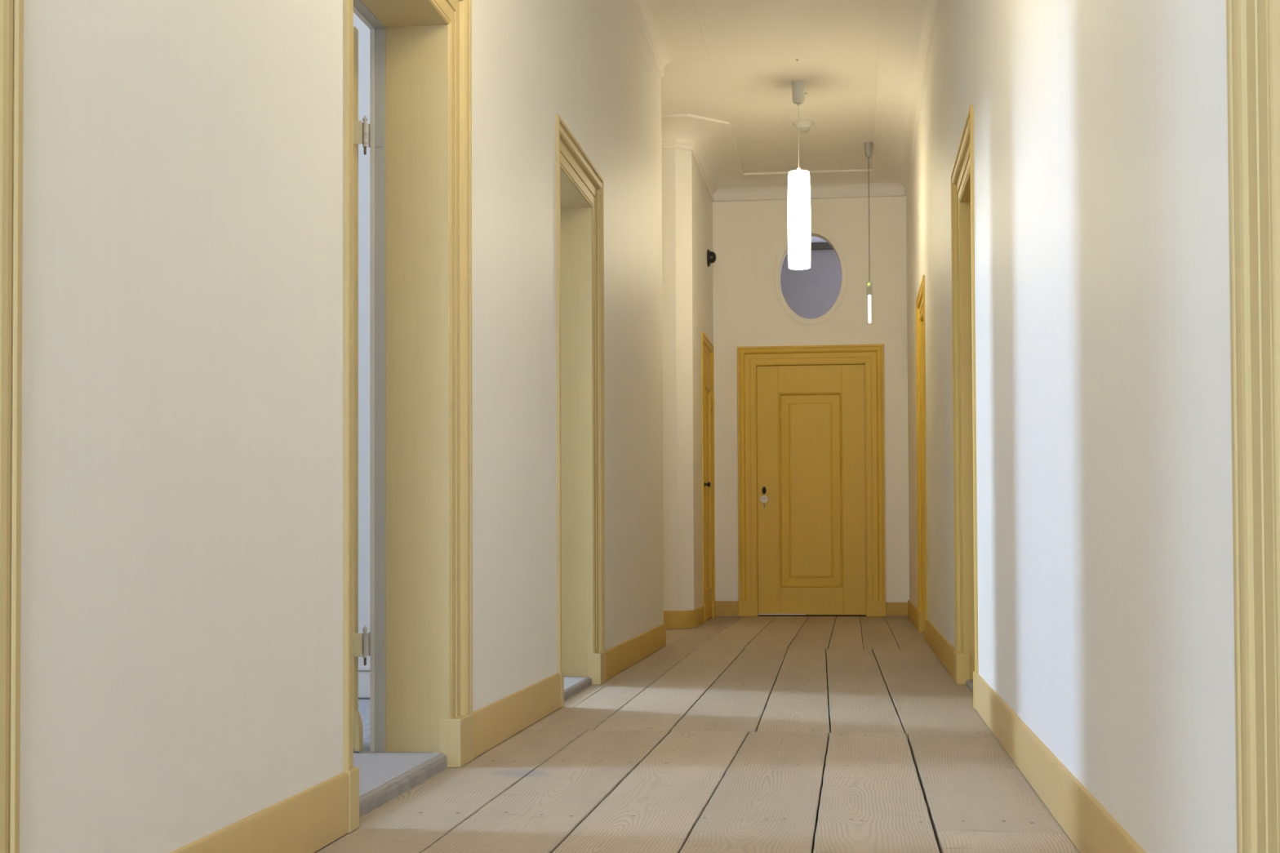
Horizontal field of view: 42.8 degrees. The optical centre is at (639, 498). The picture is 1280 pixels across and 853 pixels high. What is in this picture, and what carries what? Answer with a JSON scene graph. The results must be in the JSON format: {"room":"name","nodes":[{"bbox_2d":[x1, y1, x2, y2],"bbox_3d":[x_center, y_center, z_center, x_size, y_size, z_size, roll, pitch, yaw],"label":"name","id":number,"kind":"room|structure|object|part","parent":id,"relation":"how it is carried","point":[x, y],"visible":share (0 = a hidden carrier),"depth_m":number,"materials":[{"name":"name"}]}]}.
{"room":"hallway","nodes":[
{"label":"hallway","id":0,"kind":"room"},
{"bbox_2d":[19,0,663,852],"bbox_3d":[-0.859,-1.147,3.819,0.262,3.885,13.700,0,-1,7],"label":"wall","id":1,"kind":"structure","parent":0,"point":[182,597],"depth_m":3.23,"materials":[{"name":"white paint"}]},
{"bbox_2d":[0,0,23,852],"bbox_3d":[-1.117,-0.484,1.712,0.279,2.460,1.369,0,-1,7],"label":"door frame","id":2,"kind":"structure","parent":1,"relation":"attached to","point":[11,11],"depth_m":2.33,"materials":[{"name":"paint"}]},
{"bbox_2d":[170,772,348,852],"bbox_3d":[-0.802,0.705,3.114,0.024,0.142,1.549,0,-1,7],"label":"baseboard","id":3,"kind":"structure","parent":1,"relation":"attached to","point":[308,820],"depth_m":3.49,"materials":[{"name":"paint"}]},
{"bbox_2d":[343,0,474,833],"bbox_3d":[-0.752,-0.416,4.565,0.285,2.460,1.291,0,-1,7],"label":"door frame","id":4,"kind":"structure","parent":1,"relation":"attached to","point":[421,476],"depth_m":5.04,"materials":[{"name":"paint"}]},
{"bbox_2d":[472,672,560,758],"bbox_3d":[-0.438,0.772,5.941,0.024,0.142,1.575,0,-1,7],"label":"baseboard","id":5,"kind":"structure","parent":1,"relation":"attached to","point":[494,723],"depth_m":5.78,"materials":[{"name":"paint"}]},
{"bbox_2d":[555,114,606,708],"bbox_3d":[-0.387,-0.349,7.383,0.279,2.460,1.247,0,-1,7],"label":"door frame","id":6,"kind":"structure","parent":1,"relation":"attached to","point":[580,186],"depth_m":7.82,"materials":[{"name":"paint"}]},
{"bbox_2d":[605,623,666,679],"bbox_3d":[-0.750,0.856,9.354,1.514,0.142,2.629,0,-1,7],"label":"baseboard","id":7,"kind":"structure","parent":1,"relation":"attached to","point":[620,657],"depth_m":9.00,"materials":[{"name":"yellow wood"}]},
{"bbox_2d":[353,12,369,666],"bbox_3d":[-3.602,-1.230,5.309,5.558,4.054,3.690,0,-1,7],"label":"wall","id":8,"kind":"structure","parent":0,"point":[363,30],"depth_m":6.72,"materials":[{"name":"white paint"}]},
{"bbox_2d":[358,666,369,697],"bbox_3d":[-1.679,0.758,6.743,2.138,0.133,0.022,0,-1,7],"label":"baseboard","id":9,"kind":"structure","parent":8,"relation":"attached to","point":[363,671],"depth_m":6.67,"materials":[{"name":"white wood"}]},
{"bbox_2d":[353,26,383,751],"bbox_3d":[-1.347,-0.338,5.089,1.110,2.230,0.049,0,-1,7],"label":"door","id":10,"kind":"structure","parent":8,"relation":"in","point":[359,650],"depth_m":5.02,"materials":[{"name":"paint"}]},
{"bbox_3d":[-0.891,0.449,4.990,0.083,0.072,0.004,0,-1,7],"label":"plate","id":11,"kind":"part","parent":10,"relation":"part of","materials":[{"name":"paint"}]},
{"bbox_3d":[-0.897,-1.126,5.028,0.083,0.072,0.004,0,-1,7],"label":"plate","id":12,"kind":"part","parent":10,"relation":"part of","materials":[{"name":"paint"}]},
{"bbox_3d":[-0.819,-1.125,5.064,0.047,0.072,0.002,0,-1,7],"label":"frame plate","id":13,"kind":"part","parent":10,"relation":"part of","materials":[{"name":"grey paint"}]},
{"bbox_3d":[-0.813,0.449,5.025,0.047,0.072,0.002,0,-1,7],"label":"frame plate","id":14,"kind":"part","parent":10,"relation":"part of","materials":[{"name":"grey paint"}]},
{"bbox_2d":[353,699,371,759],"bbox_3d":[-3.534,0.844,5.251,5.438,0.096,3.450,0,-1,7],"label":"floor","id":15,"kind":"structure","parent":0,"point":[363,704],"depth_m":5.71,"materials":[{"name":"grey wood"}]},
{"bbox_2d":[661,147,713,629],"bbox_3d":[-0.244,-0.911,13.638,1.550,3.885,2.060,0,-1,7],"label":"wall","id":16,"kind":"structure","parent":0,"point":[687,299],"depth_m":12.58,"materials":[{"name":"white paint"}]},
{"bbox_2d":[663,605,704,628],"bbox_3d":[-0.280,0.945,13.002,1.514,0.136,0.904,0,-1,7],"label":"baseboard","id":17,"kind":"structure","parent":16,"relation":"attached to","point":[695,618],"depth_m":12.51,"materials":[{"name":"yellow wood"}]},
{"bbox_2d":[701,331,715,622],"bbox_3d":[0.457,-0.162,13.928,0.279,2.395,1.072,0,-1,7],"label":"door frame","id":18,"kind":"structure","parent":16,"relation":"attached to","point":[707,348],"depth_m":14.26,"materials":[{"name":"paint"}]},
{"bbox_2d":[702,354,715,619],"bbox_3d":[0.586,-0.081,13.908,0.092,2.207,0.823,0,-1,7],"label":"door","id":19,"kind":"structure","parent":16,"relation":"in","point":[708,402],"depth_m":13.93,"materials":[{"name":"paint"}]},
{"bbox_3d":[0.553,-1.065,13.912,0.040,0.239,0.535,0,-1,7],"label":"rail","id":20,"kind":"part","parent":19,"relation":"part of","materials":[{"name":"paint"}]},
{"bbox_3d":[0.561,-0.113,13.561,0.052,0.043,0.044,0,-1,7],"label":"knob","id":21,"kind":"part","parent":19,"relation":"part of","materials":[{"name":"black metal"}]},
{"bbox_3d":[0.561,0.903,13.864,0.040,0.238,0.535,0,-1,7],"label":"rail","id":22,"kind":"part","parent":19,"relation":"part of","materials":[{"name":"paint"}]},
{"bbox_3d":[0.572,-0.081,13.886,0.022,1.730,0.535,0,-1,7],"label":"panel","id":23,"kind":"part","parent":19,"relation":"part of","materials":[{"name":"paint"}]},
{"bbox_2d":[706,248,715,266],"bbox_3d":[0.619,-2.066,14.049,0.074,0.150,0.150,0,-1,7],"label":"bell","id":24,"kind":"object","parent":16,"relation":"attached to","point":[711,255],"visible":1,"depth_m":14.00,"materials":[{"name":"black metal"}]},
{"bbox_3d":[0.594,-2.066,14.052,0.022,0.150,0.150,0,-1,7],"label":"plate","id":25,"kind":"part","parent":24,"relation":"part of","materials":[{"name":"black metal"}]},
{"bbox_2d":[314,616,1079,852],"bbox_3d":[-0.317,0.870,5.718,3.900,0.061,18.100,0,-1,7],"label":"floor","id":26,"kind":"structure","parent":0,"point":[737,734],"depth_m":5.00,"materials":[{"name":"brown wood"}]},
{"bbox_2d":[353,751,447,817],"bbox_3d":[-0.772,0.789,4.489,0.236,0.046,1.042,0,-1,7],"label":"threshold","id":27,"kind":"object","parent":26,"relation":"on","point":[384,776],"visible":0.55,"depth_m":4.62,"materials":[{"name":"grey stone"}]},
{"bbox_2d":[564,676,591,700],"bbox_3d":[-0.410,0.860,7.298,0.236,0.038,1.017,0,-1,7],"label":"threshold","id":28,"kind":"object","parent":26,"relation":"on","point":[573,686],"visible":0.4,"depth_m":7.47,"materials":[{"name":"grey stone"}]},
{"bbox_2d":[965,679,973,693],"bbox_3d":[1.587,0.855,7.164,0.236,0.026,1.062,0,-1,7],"label":"threshold","id":29,"kind":"object","parent":26,"relation":"on","point":[969,683],"visible":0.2,"depth_m":7.52,"materials":[{"name":"grey stone"}]},
{"bbox_2d":[661,0,882,173],"bbox_3d":[-0.325,-3.093,5.839,3.710,0.100,18.050,0,-1,7],"label":"ceiling","id":30,"kind":"structure","parent":0,"point":[753,46],"depth_m":11.34,"materials":[{"name":"white paint"}]},
{"bbox_2d":[787,80,810,269],"bbox_3d":[1.110,-2.259,11.408,0.161,1.308,0.161,-1,-2,26],"label":"pendant lamp","id":31,"kind":"object","parent":30,"relation":"hanging from","point":[798,180],"visible":1,"depth_m":11.34,"materials":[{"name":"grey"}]},
{"bbox_3d":[1.109,-2.514,11.414,0.006,0.500,0.006,0,-1,7],"label":"cord","id":32,"kind":"part","parent":31,"relation":"part of","materials":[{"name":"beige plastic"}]},
{"bbox_3d":[1.111,-1.942,11.400,0.161,0.672,0.161,0,-1,7],"label":"lamp shade","id":33,"kind":"part","parent":31,"relation":"part of","materials":[{"name":"white"}]},
{"bbox_2d":[792,120,815,133],"bbox_3d":[1.260,-2.850,12.562,0.174,0.072,0.174,0,-1,7],"label":"sensor","id":34,"kind":"object","parent":30,"relation":"attached to","point":[805,126],"visible":0.94,"depth_m":12.52,"materials":[{"name":"grey plastic"}]},
{"bbox_2d":[864,142,872,323],"bbox_3d":[1.849,-2.142,13.176,0.064,1.463,0.064,0,-1,7],"label":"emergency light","id":35,"kind":"object","parent":30,"relation":"hanging from","point":[868,145],"visible":1,"depth_m":13.16,"materials":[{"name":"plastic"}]},
{"bbox_3d":[1.848,-2.250,13.179,0.006,1.020,0.006,0,-1,-15],"label":"cord","id":36,"kind":"part","parent":35,"relation":"part of","materials":[{"name":"brown plastic"}]},
{"bbox_2d":[712,195,909,602],"bbox_3d":[1.252,-0.894,14.565,2.280,3.885,0.160,0,-1,7],"label":"wall","id":37,"kind":"structure","parent":0,"point":[748,237],"depth_m":14.47,"materials":[{"name":"white paint"}]},
{"bbox_2d":[715,600,737,616],"bbox_3d":[0.770,0.980,14.499,0.215,0.132,0.024,0,-1,7],"label":"baseboard","id":38,"kind":"structure","parent":37,"relation":"attached to","point":[723,608],"depth_m":14.49,"materials":[{"name":"yellow wood"}]},
{"bbox_2d":[773,226,848,324],"bbox_3d":[1.522,-1.969,14.534,0.654,0.868,0.131,0,-1,7],"label":"window","id":39,"kind":"structure","parent":37,"relation":"in","point":[828,237],"depth_m":14.47,"materials":[{"name":"beige wood"}]},
{"bbox_2d":[756,364,866,616],"bbox_3d":[1.514,-0.068,14.442,0.951,2.224,0.105,0,-1,7],"label":"door","id":40,"kind":"structure","parent":37,"relation":"in","point":[811,432],"depth_m":14.46,"materials":[{"name":"paint"}]},
{"bbox_2d":[760,493,768,502],"bbox_3d":[1.102,-0.005,14.494,0.068,0.095,0.004,0,-1,7],"label":"tag","id":41,"kind":"object","parent":40,"relation":"hanging from","point":[763,499],"visible":1,"depth_m":14.49,"materials":[{"name":"beige"}]},
{"bbox_3d":[1.100,-0.070,14.475,0.034,0.065,0.065,0,-1,7],"label":"knob","id":42,"kind":"part","parent":40,"relation":"part of","materials":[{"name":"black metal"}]},
{"bbox_3d":[1.511,-1.058,14.499,0.559,0.242,0.040,0,-1,7],"label":"rail","id":43,"kind":"part","parent":40,"relation":"part of","materials":[{"name":"paint"}]},
{"bbox_3d":[1.513,-0.074,14.460,0.559,1.727,0.022,0,-1,7],"label":"panel","id":44,"kind":"part","parent":40,"relation":"part of","materials":[{"name":"paint"}]},
{"bbox_3d":[1.519,0.911,14.451,0.559,0.243,0.040,0,-1,7],"label":"rail","id":45,"kind":"part","parent":40,"relation":"part of","materials":[{"name":"paint"}]},
{"bbox_2d":[737,344,886,617],"bbox_3d":[1.514,-0.153,14.454,1.297,2.395,0.097,0,-1,7],"label":"door frame","id":46,"kind":"structure","parent":37,"relation":"attached to","point":[872,356],"depth_m":14.45,"materials":[{"name":"paint"}]},
{"bbox_2d":[886,602,907,616],"bbox_3d":[2.257,0.974,14.308,0.206,0.122,0.024,0,-1,7],"label":"baseboard","id":47,"kind":"structure","parent":37,"relation":"attached to","point":[893,609],"depth_m":14.30,"materials":[{"name":"yellow wood"}]},
{"bbox_2d":[810,235,826,242],"bbox_3d":[1.943,-3.139,18.028,4.500,0.665,0.100,0,-1,7],"label":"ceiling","id":48,"kind":"structure","parent":0,"point":[813,239],"depth_m":17.97,"materials":[{"name":"white paint"}]},
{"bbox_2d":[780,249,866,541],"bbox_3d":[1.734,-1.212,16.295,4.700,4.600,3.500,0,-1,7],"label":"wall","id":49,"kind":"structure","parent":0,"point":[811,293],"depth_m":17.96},
{"bbox_2d":[810,241,833,249],"bbox_3d":[1.941,-2.770,17.995,4.500,0.075,0.150,0,-1,7],"label":"beam","id":50,"kind":"structure","parent":49,"relation":"attached to","point":[814,246],"depth_m":17.92,"materials":[{"name":"brown"}]},
{"bbox_2d":[906,0,1236,852],"bbox_3d":[1.352,-1.114,5.551,0.262,3.885,17.700,0,-1,7],"label":"wall","id":51,"kind":"structure","parent":0,"point":[1104,485],"depth_m":3.40,"materials":[{"name":"white paint"}]},
{"bbox_2d":[629,0,937,201],"bbox_3d":[-0.391,-2.950,5.829,3.280,0.185,17.720,0,-1,7],"label":"crown molding","id":52,"kind":"structure","parent":51,"relation":"attached to","point":[907,26],"depth_m":12.33,"materials":[{"name":"white paint"}]},
{"bbox_2d":[907,600,918,629],"bbox_3d":[2.219,0.938,13.222,0.024,0.142,2.170,0,-1,7],"label":"baseboard","id":53,"kind":"structure","parent":51,"relation":"attached to","point":[913,610],"depth_m":13.12,"materials":[{"name":"yellow wood"}]},
{"bbox_2d":[915,275,927,640],"bbox_3d":[2.121,-0.259,11.548,0.279,2.460,1.232,0,-1,7],"label":"door frame","id":54,"kind":"structure","parent":51,"relation":"attached to","point":[920,301],"depth_m":12.03,"materials":[{"name":"paint"}]},
{"bbox_2d":[925,619,955,679],"bbox_3d":[1.728,0.847,9.404,0.024,0.142,3.070,0,-1,7],"label":"baseboard","id":55,"kind":"structure","parent":51,"relation":"attached to","point":[942,648],"depth_m":9.09,"materials":[{"name":"yellow wood"}]},
{"bbox_2d":[951,104,978,709],"bbox_3d":[1.568,-0.360,7.252,0.279,2.460,1.297,0,-1,7],"label":"door frame","id":56,"kind":"structure","parent":51,"relation":"attached to","point":[962,217],"depth_m":7.74,"materials":[{"name":"paint"}]},
{"bbox_2d":[974,673,1146,852],"bbox_3d":[1.080,0.728,4.377,0.024,0.142,4.480,0,-1,7],"label":"baseboard","id":57,"kind":"structure","parent":51,"relation":"attached to","point":[1089,826],"depth_m":4.04,"materials":[{"name":"paint"}]},
{"bbox_2d":[1226,0,1279,852],"bbox_3d":[0.830,-0.497,1.521,0.279,2.460,1.307,0,-1,7],"label":"door frame","id":58,"kind":"structure","parent":51,"relation":"attached to","point":[1252,26],"depth_m":2.08,"materials":[{"name":"paint"}]}
]}

